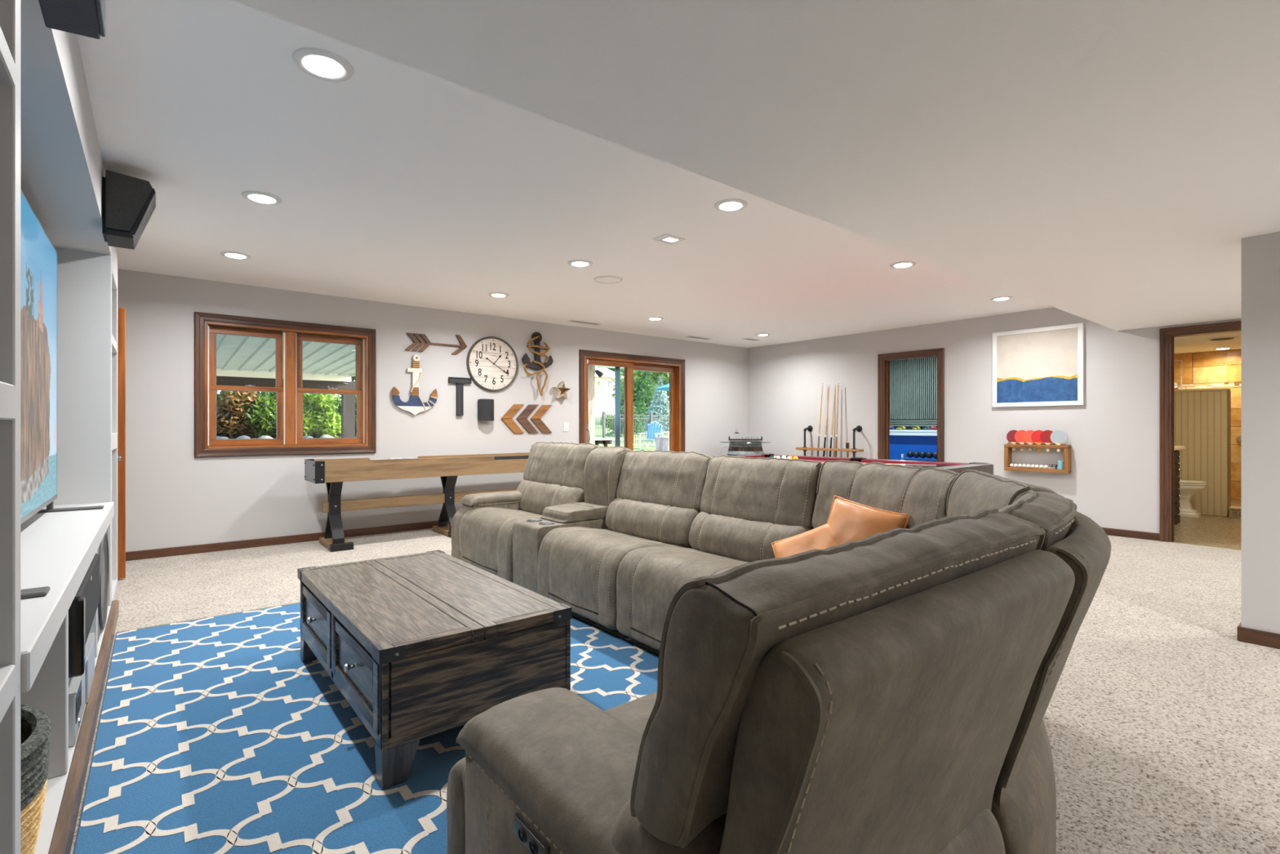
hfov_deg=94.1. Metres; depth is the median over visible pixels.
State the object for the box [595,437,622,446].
picnic table
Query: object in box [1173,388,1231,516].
shower curtain
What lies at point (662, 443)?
planter box
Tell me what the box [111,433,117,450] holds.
shelf
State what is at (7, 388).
shelf
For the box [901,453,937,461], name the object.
storage bin
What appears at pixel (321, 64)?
recessed light
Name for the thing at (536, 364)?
anchor
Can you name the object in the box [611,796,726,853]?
lumbar cushion
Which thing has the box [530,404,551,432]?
plaque
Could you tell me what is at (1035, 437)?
paddle
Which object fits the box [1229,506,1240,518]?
shower curb
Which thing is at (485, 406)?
wall speaker
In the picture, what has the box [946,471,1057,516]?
cushion
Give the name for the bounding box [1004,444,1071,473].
shelf
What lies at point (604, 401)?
house
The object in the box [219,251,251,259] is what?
recessed light
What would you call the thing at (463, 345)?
wall decor
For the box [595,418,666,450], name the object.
lawn
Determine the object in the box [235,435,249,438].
boulder
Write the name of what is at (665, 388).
parasol
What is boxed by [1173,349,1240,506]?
wall
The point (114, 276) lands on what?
shelf
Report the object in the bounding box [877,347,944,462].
door
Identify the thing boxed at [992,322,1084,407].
framed painting
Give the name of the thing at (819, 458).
cushion
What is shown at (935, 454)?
ball
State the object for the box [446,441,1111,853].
sectional sofa
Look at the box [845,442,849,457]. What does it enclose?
brush
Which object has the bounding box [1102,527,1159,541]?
baseboard
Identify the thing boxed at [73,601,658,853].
area rug
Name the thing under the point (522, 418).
plaque
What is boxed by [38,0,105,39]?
speaker
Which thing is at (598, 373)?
lamp
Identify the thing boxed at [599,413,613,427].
round bush
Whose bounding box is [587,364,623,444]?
porch roof
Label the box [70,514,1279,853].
floor
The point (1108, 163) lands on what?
ceiling
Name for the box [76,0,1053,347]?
ceiling
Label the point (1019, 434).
paddle
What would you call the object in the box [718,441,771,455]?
table
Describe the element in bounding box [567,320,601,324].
ceiling vent
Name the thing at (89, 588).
grille
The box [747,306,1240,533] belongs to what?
wall
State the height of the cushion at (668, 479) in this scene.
0.351 m
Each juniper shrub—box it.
[216,390,271,438]
[241,391,317,436]
[302,393,341,437]
[334,394,356,435]
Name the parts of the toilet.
bowl, seat, lid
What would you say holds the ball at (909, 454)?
on the storage bin
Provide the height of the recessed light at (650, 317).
0.016 m
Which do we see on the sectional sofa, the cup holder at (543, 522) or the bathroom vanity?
the cup holder at (543, 522)
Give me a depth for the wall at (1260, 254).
3.07 m
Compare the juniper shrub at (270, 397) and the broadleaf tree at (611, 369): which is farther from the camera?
the broadleaf tree at (611, 369)
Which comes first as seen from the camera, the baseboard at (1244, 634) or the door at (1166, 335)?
the baseboard at (1244, 634)
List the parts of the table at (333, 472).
plate, corner plate, score rod, rail, rail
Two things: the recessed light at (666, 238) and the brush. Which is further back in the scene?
the brush
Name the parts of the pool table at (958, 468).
rail, rail, rail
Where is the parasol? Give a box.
[655,383,669,391]
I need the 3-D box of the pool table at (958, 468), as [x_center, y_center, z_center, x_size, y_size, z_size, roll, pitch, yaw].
[1.813,0.715,5.668,1.183,0.815,2.482,0,0,-39]
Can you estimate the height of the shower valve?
0.089 m
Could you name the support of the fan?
attached to the ceiling at (1195, 344)
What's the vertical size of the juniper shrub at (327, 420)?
1.291 m
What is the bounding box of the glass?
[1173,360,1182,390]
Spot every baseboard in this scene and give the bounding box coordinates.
[125,520,448,560]
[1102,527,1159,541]
[1236,622,1279,648]
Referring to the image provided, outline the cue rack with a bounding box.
[795,425,863,457]
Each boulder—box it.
[216,435,228,439]
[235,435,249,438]
[257,435,272,438]
[302,435,312,438]
[320,434,333,437]
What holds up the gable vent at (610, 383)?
attached to the house
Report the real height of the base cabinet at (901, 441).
1.075 m
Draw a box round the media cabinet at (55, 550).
[0,0,118,853]
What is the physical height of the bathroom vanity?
0.900 m
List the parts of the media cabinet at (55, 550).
toe trim, panel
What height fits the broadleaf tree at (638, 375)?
7.548 m
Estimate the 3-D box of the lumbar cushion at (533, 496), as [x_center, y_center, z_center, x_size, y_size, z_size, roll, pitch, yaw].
[-0.728,0.584,4.757,0.239,0.299,0.967,0,0,-39]
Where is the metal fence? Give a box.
[595,411,669,443]
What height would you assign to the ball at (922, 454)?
0.104 m
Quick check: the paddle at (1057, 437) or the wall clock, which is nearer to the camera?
the paddle at (1057, 437)
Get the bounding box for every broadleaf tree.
[216,372,338,407]
[336,375,355,406]
[606,367,635,384]
[611,368,669,425]
[621,376,669,419]
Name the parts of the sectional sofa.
armrest, arm, recliner seat, arm, armrest, recliner seat, console lid, recliner seat, recliner seat, panel, panel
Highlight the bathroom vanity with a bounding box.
[1173,445,1185,524]
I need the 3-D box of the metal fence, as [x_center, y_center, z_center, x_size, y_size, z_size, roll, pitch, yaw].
[-0.480,0.111,24.463,7.490,1.450,0.110,0,0,-39]
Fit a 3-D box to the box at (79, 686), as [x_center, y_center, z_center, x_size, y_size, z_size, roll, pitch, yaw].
[-2.160,0.949,2.130,0.270,0.177,0.730,0,0,-39]
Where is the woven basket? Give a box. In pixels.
[20,704,52,853]
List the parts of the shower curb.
sill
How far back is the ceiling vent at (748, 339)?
8.91 m
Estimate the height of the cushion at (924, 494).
0.347 m
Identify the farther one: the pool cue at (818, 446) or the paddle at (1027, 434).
the pool cue at (818, 446)
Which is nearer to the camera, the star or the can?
the can
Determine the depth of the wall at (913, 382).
9.73 m
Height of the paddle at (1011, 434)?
0.234 m
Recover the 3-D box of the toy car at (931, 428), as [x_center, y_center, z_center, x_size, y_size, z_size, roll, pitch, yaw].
[4.580,0.018,9.311,0.065,0.058,0.100,0,0,-39]
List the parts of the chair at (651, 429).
leg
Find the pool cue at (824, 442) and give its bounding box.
[822,384,830,456]
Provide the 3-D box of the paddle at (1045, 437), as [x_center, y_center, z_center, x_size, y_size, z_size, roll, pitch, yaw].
[4.470,0.150,6.531,0.016,0.234,0.154,0,0,-39]
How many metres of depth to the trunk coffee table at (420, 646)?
2.12 m
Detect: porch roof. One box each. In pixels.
[216,333,355,437]
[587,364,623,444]
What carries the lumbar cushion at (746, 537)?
on the sectional sofa
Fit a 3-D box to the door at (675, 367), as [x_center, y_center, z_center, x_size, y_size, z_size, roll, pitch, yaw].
[-0.101,0.062,8.492,1.895,2.160,0.204,0,0,-39]
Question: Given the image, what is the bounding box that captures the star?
[552,381,571,399]
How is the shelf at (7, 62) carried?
attached to the media cabinet at (55, 550)
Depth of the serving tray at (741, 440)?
8.88 m
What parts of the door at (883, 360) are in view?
casing, casing, casing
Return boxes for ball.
[906,451,913,457]
[912,451,919,457]
[919,451,926,457]
[925,451,933,458]
[932,452,937,458]
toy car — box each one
[896,426,905,429]
[905,426,913,430]
[912,426,920,430]
[922,426,929,430]
[929,426,937,430]
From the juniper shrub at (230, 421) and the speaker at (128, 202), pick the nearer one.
the speaker at (128, 202)
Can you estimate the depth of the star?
7.64 m
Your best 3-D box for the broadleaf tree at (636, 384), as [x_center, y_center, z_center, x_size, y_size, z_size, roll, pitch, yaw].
[1.044,-1.978,47.506,4.456,4.225,3.688,0,0,42]
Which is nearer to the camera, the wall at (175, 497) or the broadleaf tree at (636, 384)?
the wall at (175, 497)
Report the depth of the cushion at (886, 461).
5.54 m
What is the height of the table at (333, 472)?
0.818 m
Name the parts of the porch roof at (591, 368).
post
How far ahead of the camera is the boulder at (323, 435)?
12.25 m
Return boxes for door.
[117,307,125,578]
[579,349,684,451]
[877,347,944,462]
[1159,320,1240,542]
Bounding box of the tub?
[902,458,937,461]
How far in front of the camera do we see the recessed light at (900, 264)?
4.80 m
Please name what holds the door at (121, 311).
in the wall
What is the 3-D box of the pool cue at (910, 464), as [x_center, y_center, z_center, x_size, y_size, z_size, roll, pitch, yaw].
[2.055,0.327,5.260,1.328,0.028,0.029,0,0,32]
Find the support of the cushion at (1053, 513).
on the sectional sofa
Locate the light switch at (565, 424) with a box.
[563,422,568,431]
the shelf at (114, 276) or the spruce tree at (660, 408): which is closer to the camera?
the shelf at (114, 276)
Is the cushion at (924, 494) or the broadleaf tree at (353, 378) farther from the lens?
the broadleaf tree at (353, 378)
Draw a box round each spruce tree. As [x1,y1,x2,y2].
[605,393,646,435]
[633,370,665,428]
[640,376,669,434]
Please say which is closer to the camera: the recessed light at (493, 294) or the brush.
the recessed light at (493, 294)
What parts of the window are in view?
casing, sash, sash, casing, casing, sill, sash, sash, casing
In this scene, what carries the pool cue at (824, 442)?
on the cue rack
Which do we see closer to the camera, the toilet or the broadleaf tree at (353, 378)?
the toilet
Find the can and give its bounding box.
[1057,460,1063,469]
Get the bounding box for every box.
[68,631,94,746]
[653,436,669,450]
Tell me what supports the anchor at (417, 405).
attached to the wall at (175, 497)
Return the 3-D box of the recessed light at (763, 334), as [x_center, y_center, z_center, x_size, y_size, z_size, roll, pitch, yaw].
[1.753,-1.310,8.505,0.200,0.016,0.200,0,0,-39]
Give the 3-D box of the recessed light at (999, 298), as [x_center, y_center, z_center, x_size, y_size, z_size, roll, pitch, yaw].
[3.700,-1.310,6.105,0.200,0.016,0.200,0,0,-39]
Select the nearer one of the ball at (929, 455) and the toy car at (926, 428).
the ball at (929, 455)
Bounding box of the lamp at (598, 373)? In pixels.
[595,369,603,377]
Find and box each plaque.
[501,404,524,433]
[515,404,537,432]
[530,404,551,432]
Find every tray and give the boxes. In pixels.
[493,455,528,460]
[728,435,762,442]
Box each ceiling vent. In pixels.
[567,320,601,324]
[684,335,711,339]
[742,337,760,341]
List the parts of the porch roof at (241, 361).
post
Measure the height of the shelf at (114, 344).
0.060 m
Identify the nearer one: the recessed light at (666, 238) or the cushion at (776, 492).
the cushion at (776, 492)
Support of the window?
in the wall at (175, 497)
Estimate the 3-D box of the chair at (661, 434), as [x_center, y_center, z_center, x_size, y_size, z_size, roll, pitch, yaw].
[0.700,0.256,23.357,0.780,1.000,0.890,0,0,21]
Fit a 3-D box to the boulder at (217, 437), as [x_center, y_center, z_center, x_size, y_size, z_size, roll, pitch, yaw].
[-7.842,0.427,11.176,0.362,0.511,0.480,0,0,-39]
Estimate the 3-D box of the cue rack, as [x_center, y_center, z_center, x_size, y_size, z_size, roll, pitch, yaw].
[2.750,0.293,8.637,0.204,0.628,1.040,0,0,-39]
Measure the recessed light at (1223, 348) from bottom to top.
0.016 m
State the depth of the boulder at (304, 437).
11.97 m
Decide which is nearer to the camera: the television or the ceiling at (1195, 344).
the television
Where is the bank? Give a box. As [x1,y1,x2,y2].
[216,428,356,439]
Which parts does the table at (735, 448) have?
glass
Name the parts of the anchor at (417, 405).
cord, cord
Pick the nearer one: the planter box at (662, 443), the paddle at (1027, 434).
the paddle at (1027, 434)
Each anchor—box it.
[391,354,437,415]
[521,332,553,395]
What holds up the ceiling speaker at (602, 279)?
attached to the ceiling at (395, 182)
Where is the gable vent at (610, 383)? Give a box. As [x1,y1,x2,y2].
[608,381,612,386]
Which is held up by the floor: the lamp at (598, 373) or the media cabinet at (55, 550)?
the media cabinet at (55, 550)
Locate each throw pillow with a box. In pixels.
[771,523,837,558]
[826,495,911,545]
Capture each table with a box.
[297,550,572,789]
[304,452,529,551]
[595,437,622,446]
[712,453,993,474]
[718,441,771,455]
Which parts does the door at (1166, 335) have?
casing, casing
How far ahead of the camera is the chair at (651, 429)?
22.14 m
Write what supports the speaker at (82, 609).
on the media cabinet at (55, 550)
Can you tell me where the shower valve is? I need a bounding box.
[1235,435,1240,442]
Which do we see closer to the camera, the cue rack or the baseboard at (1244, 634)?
the baseboard at (1244, 634)
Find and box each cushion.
[516,480,584,515]
[523,442,601,488]
[583,447,631,506]
[605,497,700,548]
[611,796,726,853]
[616,449,713,510]
[634,511,1039,845]
[688,511,813,562]
[699,455,822,528]
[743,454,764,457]
[773,455,852,461]
[812,461,958,528]
[861,459,965,465]
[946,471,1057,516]
[998,491,1073,550]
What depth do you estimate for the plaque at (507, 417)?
7.22 m
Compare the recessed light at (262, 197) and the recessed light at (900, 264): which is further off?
the recessed light at (900, 264)
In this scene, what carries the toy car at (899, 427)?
on the base cabinet at (901, 441)
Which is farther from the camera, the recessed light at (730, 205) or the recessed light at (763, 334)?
the recessed light at (763, 334)
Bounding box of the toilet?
[1177,479,1206,517]
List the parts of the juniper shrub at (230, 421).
stem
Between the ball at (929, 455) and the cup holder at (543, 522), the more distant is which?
the ball at (929, 455)
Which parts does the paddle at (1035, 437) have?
handle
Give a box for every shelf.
[0,26,15,86]
[0,381,15,419]
[0,664,15,723]
[111,257,117,289]
[111,333,117,353]
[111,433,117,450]
[111,579,117,601]
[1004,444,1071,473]
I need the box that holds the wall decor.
[404,333,466,354]
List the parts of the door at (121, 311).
knob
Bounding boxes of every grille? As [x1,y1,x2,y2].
[75,553,99,644]
[95,0,105,36]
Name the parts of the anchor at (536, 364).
arm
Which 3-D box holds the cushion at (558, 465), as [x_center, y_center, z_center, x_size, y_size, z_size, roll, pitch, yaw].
[-0.653,0.302,4.818,0.238,0.349,0.969,0,0,-39]
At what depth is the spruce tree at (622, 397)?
30.11 m
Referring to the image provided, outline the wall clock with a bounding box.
[466,336,518,391]
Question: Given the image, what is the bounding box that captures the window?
[194,311,376,457]
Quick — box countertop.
[1173,445,1185,450]
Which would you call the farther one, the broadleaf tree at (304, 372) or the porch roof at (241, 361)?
the broadleaf tree at (304, 372)
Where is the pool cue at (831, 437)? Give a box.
[829,384,835,457]
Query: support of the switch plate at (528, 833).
attached to the sectional sofa
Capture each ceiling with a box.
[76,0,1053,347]
[231,0,1279,330]
[1173,331,1240,354]
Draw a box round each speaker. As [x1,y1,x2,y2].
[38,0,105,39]
[68,553,99,677]
[102,169,155,249]
[477,399,493,420]
[593,275,622,283]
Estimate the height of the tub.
0.125 m
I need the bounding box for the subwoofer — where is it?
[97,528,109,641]
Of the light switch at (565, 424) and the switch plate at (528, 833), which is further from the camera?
the light switch at (565, 424)
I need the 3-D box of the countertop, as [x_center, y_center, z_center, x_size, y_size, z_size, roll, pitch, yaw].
[5.729,0.241,6.874,1.160,0.038,0.656,0,0,-39]
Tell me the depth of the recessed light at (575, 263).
4.77 m
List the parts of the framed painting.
frame, frame, frame, frame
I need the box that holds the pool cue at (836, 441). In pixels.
[835,382,839,457]
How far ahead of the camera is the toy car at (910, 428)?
9.58 m
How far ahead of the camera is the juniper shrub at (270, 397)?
12.11 m
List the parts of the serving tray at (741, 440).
rail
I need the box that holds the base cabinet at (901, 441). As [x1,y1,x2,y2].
[889,429,937,459]
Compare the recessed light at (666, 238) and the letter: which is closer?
the recessed light at (666, 238)
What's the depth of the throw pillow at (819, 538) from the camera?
2.51 m
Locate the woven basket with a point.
(36, 726)
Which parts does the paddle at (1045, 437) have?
handle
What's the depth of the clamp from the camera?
6.49 m
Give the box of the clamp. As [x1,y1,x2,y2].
[1048,464,1057,469]
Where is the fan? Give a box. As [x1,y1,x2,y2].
[1205,336,1239,340]
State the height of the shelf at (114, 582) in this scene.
0.060 m
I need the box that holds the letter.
[448,377,471,415]
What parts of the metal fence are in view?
post, rail, rail, post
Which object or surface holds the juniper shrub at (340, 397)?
on the bank
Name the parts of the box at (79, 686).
port panel, lid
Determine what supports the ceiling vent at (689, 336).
in the ceiling at (395, 182)
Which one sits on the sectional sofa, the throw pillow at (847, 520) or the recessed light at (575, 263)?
the throw pillow at (847, 520)
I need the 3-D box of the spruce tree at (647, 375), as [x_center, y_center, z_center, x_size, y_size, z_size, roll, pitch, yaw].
[0.576,-2.067,40.297,3.274,4.753,3.612,0,0,17]
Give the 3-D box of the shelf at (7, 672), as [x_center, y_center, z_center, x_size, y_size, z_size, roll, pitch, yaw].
[-0.953,0.472,0.425,0.536,0.060,1.340,0,0,-39]
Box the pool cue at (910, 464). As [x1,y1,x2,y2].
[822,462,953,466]
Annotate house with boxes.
[595,366,623,417]
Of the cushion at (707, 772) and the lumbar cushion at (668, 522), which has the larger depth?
the lumbar cushion at (668, 522)
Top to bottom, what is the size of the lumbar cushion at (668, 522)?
0.265 m
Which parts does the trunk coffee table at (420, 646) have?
leg, knob, drawer, frame, rail, knob, drawer, leg, rail, rail, rail, panel, rail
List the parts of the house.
pane, pane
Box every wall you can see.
[117,268,747,551]
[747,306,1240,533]
[889,356,937,430]
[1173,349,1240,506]
[1240,231,1279,633]
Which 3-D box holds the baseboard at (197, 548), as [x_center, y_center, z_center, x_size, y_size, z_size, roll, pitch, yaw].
[-2.869,1.085,6.163,5.310,0.075,0.014,0,0,-39]
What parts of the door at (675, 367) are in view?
casing, handle, sliding panel, screen frame, casing, fixed panel, casing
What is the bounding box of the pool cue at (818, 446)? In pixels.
[817,382,822,456]
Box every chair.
[637,422,662,448]
[647,420,668,446]
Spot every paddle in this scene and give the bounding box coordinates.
[1006,430,1017,450]
[1014,430,1026,450]
[1022,430,1034,450]
[1031,430,1043,451]
[1040,430,1053,451]
[1050,430,1066,451]
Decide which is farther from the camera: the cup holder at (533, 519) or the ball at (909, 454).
the ball at (909, 454)
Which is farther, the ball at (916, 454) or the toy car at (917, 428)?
the toy car at (917, 428)
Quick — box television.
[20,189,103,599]
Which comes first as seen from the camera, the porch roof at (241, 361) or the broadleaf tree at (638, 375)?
the porch roof at (241, 361)
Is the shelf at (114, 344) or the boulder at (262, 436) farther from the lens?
the boulder at (262, 436)
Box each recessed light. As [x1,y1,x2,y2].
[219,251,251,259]
[241,191,282,204]
[292,47,354,81]
[488,292,508,297]
[568,259,592,266]
[647,316,663,319]
[652,233,685,244]
[714,198,747,212]
[755,333,769,336]
[889,261,916,268]
[990,296,1013,301]
[1213,346,1233,349]
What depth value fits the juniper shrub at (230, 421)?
11.66 m
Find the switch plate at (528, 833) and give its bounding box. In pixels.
[513,812,550,853]
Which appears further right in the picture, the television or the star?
the star
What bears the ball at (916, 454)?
on the storage bin
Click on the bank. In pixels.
(314, 434)
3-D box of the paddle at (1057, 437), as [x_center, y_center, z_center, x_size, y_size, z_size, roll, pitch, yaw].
[4.528,0.150,6.449,0.016,0.234,0.154,0,0,-39]
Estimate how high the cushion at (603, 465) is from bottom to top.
0.515 m
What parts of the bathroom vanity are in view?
drawer, drawer, drawer, drawer, drawer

